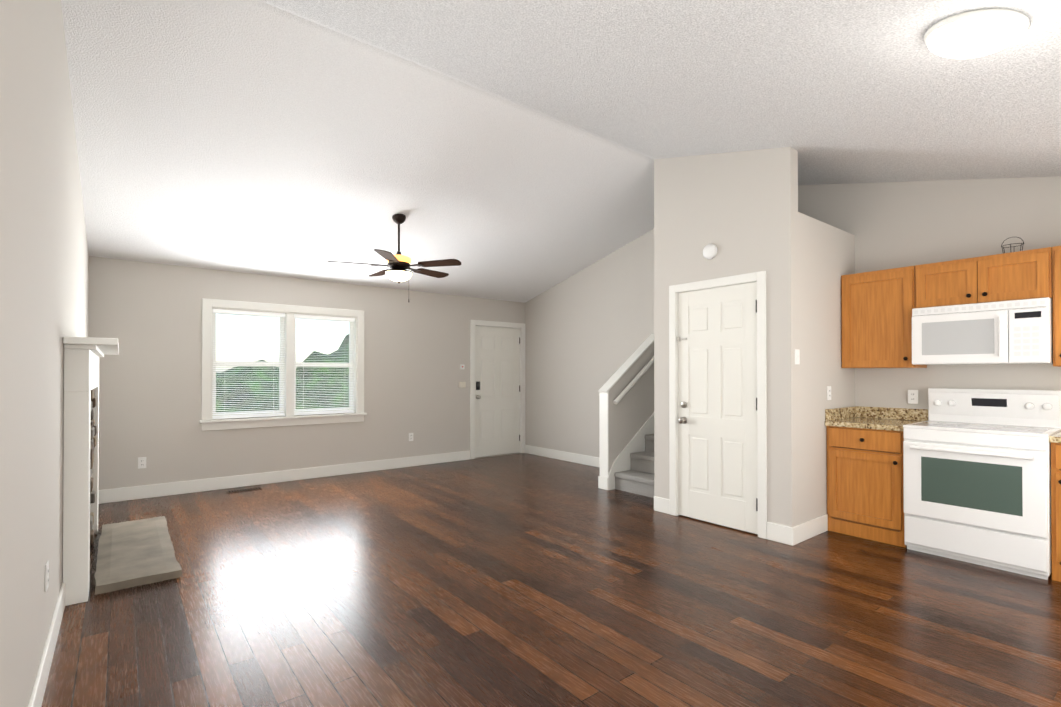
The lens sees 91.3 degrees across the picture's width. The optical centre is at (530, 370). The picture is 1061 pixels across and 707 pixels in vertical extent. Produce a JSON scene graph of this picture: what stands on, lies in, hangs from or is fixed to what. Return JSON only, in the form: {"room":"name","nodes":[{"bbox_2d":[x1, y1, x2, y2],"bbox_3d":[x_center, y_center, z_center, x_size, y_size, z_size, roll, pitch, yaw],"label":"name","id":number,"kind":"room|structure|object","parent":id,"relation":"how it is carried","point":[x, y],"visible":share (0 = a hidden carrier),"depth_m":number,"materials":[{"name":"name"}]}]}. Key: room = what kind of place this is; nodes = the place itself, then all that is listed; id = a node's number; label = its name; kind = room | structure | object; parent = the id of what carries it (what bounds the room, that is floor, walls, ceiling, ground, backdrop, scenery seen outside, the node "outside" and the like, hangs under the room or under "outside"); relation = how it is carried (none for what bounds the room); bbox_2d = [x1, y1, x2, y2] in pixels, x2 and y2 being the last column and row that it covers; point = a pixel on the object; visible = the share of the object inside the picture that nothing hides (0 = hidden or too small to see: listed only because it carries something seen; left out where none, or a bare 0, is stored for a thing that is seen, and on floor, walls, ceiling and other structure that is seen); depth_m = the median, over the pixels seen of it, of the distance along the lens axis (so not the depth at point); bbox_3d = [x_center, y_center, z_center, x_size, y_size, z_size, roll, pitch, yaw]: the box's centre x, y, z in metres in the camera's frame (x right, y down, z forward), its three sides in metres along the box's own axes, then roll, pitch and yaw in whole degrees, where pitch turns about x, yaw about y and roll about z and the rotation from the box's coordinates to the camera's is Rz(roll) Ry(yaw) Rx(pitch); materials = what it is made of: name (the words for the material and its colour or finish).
{"room":"kitchen","nodes":[
{"label":"kitchen","id":0,"kind":"room"},
{"bbox_2d":[0,0,88,706],"bbox_3d":[-2.227,-0.388,2.258,0.200,3.390,7.520,0,-1,-38],"label":"wall","id":1,"kind":"structure","parent":0,"point":[44,281],"depth_m":1.89,"materials":[{"name":"grey paint"}]},
{"bbox_2d":[28,583,64,706],"bbox_3d":[-1.244,1.232,1.179,0.018,0.135,4.325,0,-1,-38],"label":"baseboard","id":2,"kind":"structure","parent":1,"relation":"attached to","point":[36,699],"depth_m":2.21,"materials":[{"name":"white wood"}]},
{"bbox_2d":[45,560,48,591],"bbox_3d":[-2.083,0.887,2.235,0.008,0.115,0.070,0,-1,-38],"label":"outlet","id":3,"kind":"object","parent":1,"relation":"attached to","point":[46,575],"visible":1,"depth_m":2.22,"materials":[{"name":"white plastic"}]},
{"bbox_2d":[88,256,524,489],"bbox_3d":[-2.317,0.083,6.850,5.760,2.513,0.200,0,-1,-38],"label":"wall","id":4,"kind":"structure","parent":0,"point":[148,315],"depth_m":5.98,"materials":[{"name":"grey paint"}]},
{"bbox_2d":[138,457,145,468],"bbox_3d":[-4.016,0.959,5.366,0.070,0.115,0.008,0,-1,-38],"label":"electrical outlet","id":5,"kind":"object","parent":4,"relation":"attached to","point":[141,462],"visible":1,"depth_m":5.36,"materials":[{"name":"white plastic"}]},
{"bbox_2d":[199,298,366,430],"bbox_3d":[-2.945,-0.057,6.315,1.850,1.455,0.260,0,-1,-38],"label":"window","id":6,"kind":"structure","parent":4,"relation":"in","point":[207,421],"depth_m":6.25,"materials":[{"name":"white wood"}]},
{"bbox_2d":[212,309,284,418],"bbox_3d":[-3.268,-0.066,6.041,0.748,1.233,0.044,0,-1,-38],"label":"window blinds","id":7,"kind":"object","parent":6,"relation":"attached to","point":[222,311],"visible":0.92,"depth_m":6.02,"materials":[{"name":"white plastic"}]},
{"bbox_2d":[294,314,354,414],"bbox_3d":[-2.604,-0.063,6.566,0.748,1.233,0.044,0,-1,-38],"label":"window blinds","id":8,"kind":"object","parent":6,"relation":"attached to","point":[319,318],"visible":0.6,"depth_m":6.55,"materials":[{"name":"white plastic"}]},
{"bbox_2d":[98,450,469,503],"bbox_3d":[-2.632,1.270,6.455,4.385,0.135,0.014,0,-1,-38],"label":"baseboard","id":9,"kind":"structure","parent":4,"relation":"attached to","point":[191,486],"depth_m":6.07,"materials":[{"name":"white wood"}]},
{"bbox_2d":[409,433,412,440],"bbox_3d":[-1.663,0.932,7.227,0.070,0.115,0.008,0,-1,-38],"label":"electrical outlet","id":10,"kind":"object","parent":4,"relation":"attached to","point":[410,436],"visible":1,"depth_m":7.22,"materials":[{"name":"white plastic"}]},
{"bbox_2d":[459,382,465,387],"bbox_3d":[-1.018,0.218,7.730,0.110,0.085,0.028,0,-1,-38],"label":"light switch","id":11,"kind":"object","parent":4,"relation":"attached to","point":[462,384],"visible":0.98,"depth_m":7.72,"materials":[{"name":"beige plastic"}]},
{"bbox_2d":[475,326,519,456],"bbox_3d":[-0.534,0.330,8.197,0.884,2.014,0.178,0,-1,-38],"label":"front door","id":12,"kind":"structure","parent":4,"relation":"in","point":[497,392],"depth_m":8.18,"materials":[{"name":"white wood"}]},
{"bbox_2d":[470,320,524,458],"bbox_3d":[-0.560,0.294,8.228,1.048,2.110,0.217,0,-1,-38],"label":"door frame","id":13,"kind":"structure","parent":4,"relation":"attached to","point":[520,326],"depth_m":8.11,"materials":[{"name":"white painted wood"}]},
{"bbox_2d":[41,453,1060,706],"bbox_3d":[0.989,1.385,4.789,8.400,0.120,7.520,0,-1,-38],"label":"floor","id":14,"kind":"structure","parent":0,"point":[523,579],"depth_m":2.83,"materials":[{"name":"brown wood"}]},
{"bbox_2d":[63,336,118,605],"bbox_3d":[-3.050,0.570,3.646,0.236,1.495,1.910,0,-1,-38],"label":"fireplace","id":15,"kind":"object","parent":14,"relation":"on","point":[82,355],"visible":1,"depth_m":2.92,"materials":[{"name":"white"}]},
{"bbox_2d":[94,516,181,594],"bbox_3d":[-2.874,1.290,3.781,0.435,0.056,1.596,0,-1,-38],"label":"hearth","id":16,"kind":"object","parent":14,"relation":"on","point":[133,553],"visible":1,"depth_m":3.53,"materials":[{"name":"stone"}]},
{"bbox_2d":[226,487,261,492],"bbox_3d":[-3.162,1.328,5.733,0.340,0.007,0.110,0,-1,-38],"label":"floor vent","id":17,"kind":"object","parent":14,"relation":"in","point":[249,489],"visible":1,"depth_m":5.71,"materials":[{"name":"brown metal"}]},
{"bbox_2d":[615,434,653,497],"bbox_3d":[2.529,0.482,6.531,3.410,1.710,0.840,0,-1,-38],"label":"stairs","id":18,"kind":"structure","parent":14,"relation":"on","point":[637,477],"depth_m":5.73,"materials":[{"name":"carpet"}]},
{"bbox_2d":[827,426,906,547],"bbox_3d":[2.836,0.890,4.243,0.659,0.862,0.547,0,-1,-38],"label":"base cabinet","id":19,"kind":"object","parent":14,"relation":"on","point":[865,499],"visible":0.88,"depth_m":4.05,"materials":[{"name":"brown wood"}]},
{"bbox_2d":[825,406,927,430],"bbox_3d":[2.843,0.389,4.250,0.645,0.136,0.550,0,-1,-38],"label":"countertop","id":20,"kind":"structure","parent":19,"relation":"on","point":[886,418],"depth_m":4.32,"materials":[{"name":"stone"}]},
{"bbox_2d":[903,388,1060,579],"bbox_3d":[3.211,0.730,3.701,0.743,1.175,0.760,0,-1,-38],"label":"stove","id":21,"kind":"object","parent":14,"relation":"on","point":[977,476],"visible":0.98,"depth_m":3.54,"materials":[{"name":"white enameled metal"},{"name":"glass"}]},
{"bbox_2d":[1051,442,1060,581],"bbox_3d":[3.713,0.883,3.135,0.659,0.862,0.740,0,-1,-38],"label":"base cabinet","id":22,"kind":"object","parent":14,"relation":"on","point":[1056,504],"visible":0.9,"depth_m":3.23,"materials":[{"name":"brown wood"}]},
{"bbox_2d":[1049,431,1060,442],"bbox_3d":[3.718,0.382,3.144,0.645,0.136,0.743,0,-1,-38],"label":"countertop","id":23,"kind":"structure","parent":22,"relation":"on","point":[1055,438],"depth_m":3.22,"materials":[{"name":"stone"}]},
{"bbox_2d":[61,0,1060,302],"bbox_3d":[0.998,-1.619,4.798,8.600,1.212,7.950,0,-1,-38],"label":"ceiling","id":24,"kind":"structure","parent":0,"point":[509,150],"depth_m":3.56,"materials":[{"name":"white paint"}]},
{"bbox_2d":[327,214,460,302],"bbox_3d":[-1.365,-1.131,5.305,1.305,0.879,1.257,0,-1,-38],"label":"ceiling fan","id":25,"kind":"object","parent":24,"relation":"hanging from","point":[398,264],"visible":1,"depth_m":5.19,"materials":[{"name":"brown metal"}]},
{"bbox_2d":[924,8,1029,58],"bbox_3d":[1.787,-1.345,2.090,0.334,0.130,0.324,0,-1,-38],"label":"dome ceiling light","id":26,"kind":"object","parent":24,"relation":"attached to","point":[974,33],"visible":1,"depth_m":2.02,"materials":[{"name":"white glass"}]},
{"bbox_2d":[609,229,653,470],"bbox_3d":[2.199,-0.248,6.914,3.480,3.177,0.115,0,-1,-38],"label":"wall","id":27,"kind":"structure","parent":0,"point":[631,412],"depth_m":6.02,"materials":[{"name":"grey paint"}]},
{"bbox_2d":[598,334,653,489],"bbox_3d":[1.178,0.441,6.102,0.959,1.788,0.143,0,-1,-38],"label":"trim","id":28,"kind":"structure","parent":27,"relation":"on","point":[616,376],"depth_m":5.84,"materials":[{"name":"white wood"}]},
{"bbox_2d":[607,412,653,489],"bbox_3d":[1.818,0.327,6.520,2.440,2.020,0.020,0,-1,-38],"label":"trim","id":29,"kind":"structure","parent":27,"relation":"attached to","point":[635,444],"depth_m":5.95,"materials":[{"name":"white wood"}]},
{"bbox_2d":[613,356,653,403],"bbox_3d":[1.628,-0.280,6.338,1.800,1.333,0.082,0,-1,-38],"label":"handrail","id":30,"kind":"object","parent":27,"relation":"attached to","point":[629,386],"visible":0.48,"depth_m":5.95,"materials":[{"name":"white wood"}]},
{"bbox_2d":[654,147,798,526],"bbox_3d":[1.618,-0.372,4.457,0.120,3.390,1.280,0,-1,-38],"label":"wall","id":31,"kind":"structure","parent":0,"point":[739,209],"depth_m":4.21,"materials":[{"name":"grey paint"}]},
{"bbox_2d":[703,244,716,258],"bbox_3d":[1.532,-1.017,4.445,0.035,0.132,0.132,0,-1,-38],"label":"smoke detector","id":32,"kind":"object","parent":31,"relation":"attached to","point":[709,251],"visible":1,"depth_m":4.42,"materials":[{"name":"white plastic"}]},
{"bbox_2d":[677,282,757,533],"bbox_3d":[1.596,0.304,4.441,0.178,2.014,0.764,0,-1,-38],"label":"pantry door","id":33,"kind":"structure","parent":31,"relation":"in","point":[717,410],"depth_m":4.40,"materials":[{"name":"white wood"}]},
{"bbox_2d":[669,271,766,538],"bbox_3d":[1.609,0.273,4.452,0.137,2.100,0.910,0,-1,-38],"label":"door frame","id":34,"kind":"structure","parent":31,"relation":"attached to","point":[759,277],"depth_m":4.20,"materials":[{"name":"white wood"}]},
{"bbox_2d":[795,349,799,363],"bbox_3d":[2.043,-0.101,3.966,0.070,0.115,0.014,0,-1,-38],"label":"light switch","id":35,"kind":"object","parent":31,"relation":"attached to","point":[797,356],"visible":1,"depth_m":3.96,"materials":[{"name":"white plastic"}]},
{"bbox_2d":[525,176,1060,457],"bbox_3d":[2.228,-0.349,5.653,0.120,3.360,7.320,0,-1,-38],"label":"wall","id":36,"kind":"structure","parent":0,"point":[890,225],"depth_m":4.64,"materials":[{"name":"grey paint"}]},
{"bbox_2d":[525,445,599,466],"bbox_3d":[0.710,1.277,7.453,0.014,0.135,2.594,0,-1,-38],"label":"baseboard","id":37,"kind":"structure","parent":36,"relation":"attached to","point":[545,452],"depth_m":7.70,"materials":[{"name":"white wood"}]},
{"bbox_2d":[841,266,926,367],"bbox_3d":[2.950,-0.418,4.355,0.354,0.800,0.527,0,-1,-38],"label":"upper cabinet","id":38,"kind":"object","parent":36,"relation":"attached to","point":[878,306],"visible":0.98,"depth_m":4.26,"materials":[{"name":"brown wood"}]},
{"bbox_2d":[908,390,917,403],"bbox_3d":[3.177,0.222,4.309,0.008,0.115,0.070,0,-1,-38],"label":"outlet","id":39,"kind":"object","parent":36,"relation":"attached to","point":[912,396],"visible":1,"depth_m":4.31,"materials":[{"name":"white plastic"}]},
{"bbox_2d":[915,247,1052,307],"bbox_3d":[3.352,-0.651,3.849,0.354,0.340,0.760,0,-1,-38],"label":"upper cabinet","id":40,"kind":"object","parent":36,"relation":"attached to","point":[1021,275],"visible":0.98,"depth_m":3.72,"materials":[{"name":"brown wood"}]},
{"bbox_2d":[912,297,1052,364],"bbox_3d":[3.310,-0.261,3.813,0.456,0.434,0.756,0,-1,-38],"label":"microwave","id":41,"kind":"object","parent":40,"relation":"attached to","point":[1011,332],"visible":0.98,"depth_m":3.65,"materials":[{"name":"white"}]},
{"bbox_2d":[1001,237,1023,252],"bbox_3d":[3.462,-0.891,3.726,0.124,0.134,0.124,0,-1,-38],"label":"wire stand","id":42,"kind":"object","parent":40,"relation":"on","point":[1013,246],"visible":0.65,"depth_m":3.70,"materials":[{"name":"black metal"}]},
{"bbox_2d":[1052,246,1060,366],"bbox_3d":[3.826,-0.426,3.247,0.354,0.800,0.762,0,-1,-38],"label":"upper cabinet","id":43,"kind":"object","parent":36,"relation":"attached to","point":[1056,270],"visible":1,"depth_m":3.44,"materials":[{"name":"brown wood"}]},
{"bbox_2d":[798,212,854,523],"bbox_3d":[2.456,0.052,4.378,1.100,2.540,0.120,0,-1,-38],"label":"wall","id":44,"kind":"structure","parent":0,"point":[826,257],"depth_m":4.21,"materials":[{"name":"grey paint"}]},
{"bbox_2d":[788,514,827,545],"bbox_3d":[2.201,1.253,4.082,0.612,0.135,0.014,0,-1,-38],"label":"baseboard","id":45,"kind":"structure","parent":44,"relation":"attached to","point":[795,535],"depth_m":4.04,"materials":[{"name":"white wood"}]},
{"bbox_2d":[827,386,830,399],"bbox_3d":[2.489,0.192,4.320,0.070,0.115,0.008,0,-1,-38],"label":"outlet","id":46,"kind":"object","parent":44,"relation":"attached to","point":[828,392],"visible":1,"depth_m":4.31,"materials":[{"name":"white plastic"}]},
{"bbox_3d":[-30.228,1.769,37.809,120.000,0.180,82.990,0,-1,-38],"label":"ground","id":47,"kind":"structure","parent":0,"visible":0},
{"bbox_2d":[216,360,348,412],"bbox_3d":[-5.388,1.996,10.261,4.411,4.438,4.395,0,-1,-38],"label":"tree","id":48,"kind":"object","parent":47,"relation":"on","point":[225,378],"depth_m":9.50,"materials":[{"name":"green plant"}]},
{"bbox_2d":[296,345,348,384],"bbox_3d":[-4.277,1.821,12.296,4.683,5.022,4.857,0,-1,-38],"label":"tree","id":49,"kind":"object","parent":47,"relation":"on","point":[325,358],"depth_m":10.89,"materials":[{"name":"green plant"}]},
{"bbox_2d":[338,335,348,348],"bbox_3d":[-4.293,1.085,15.428,5.037,5.146,4.897,0,-1,-38],"label":"tree","id":50,"kind":"object","parent":47,"relation":"on","point":[345,341],"depth_m":13.63,"materials":[{"name":"green plant"}]}
]}

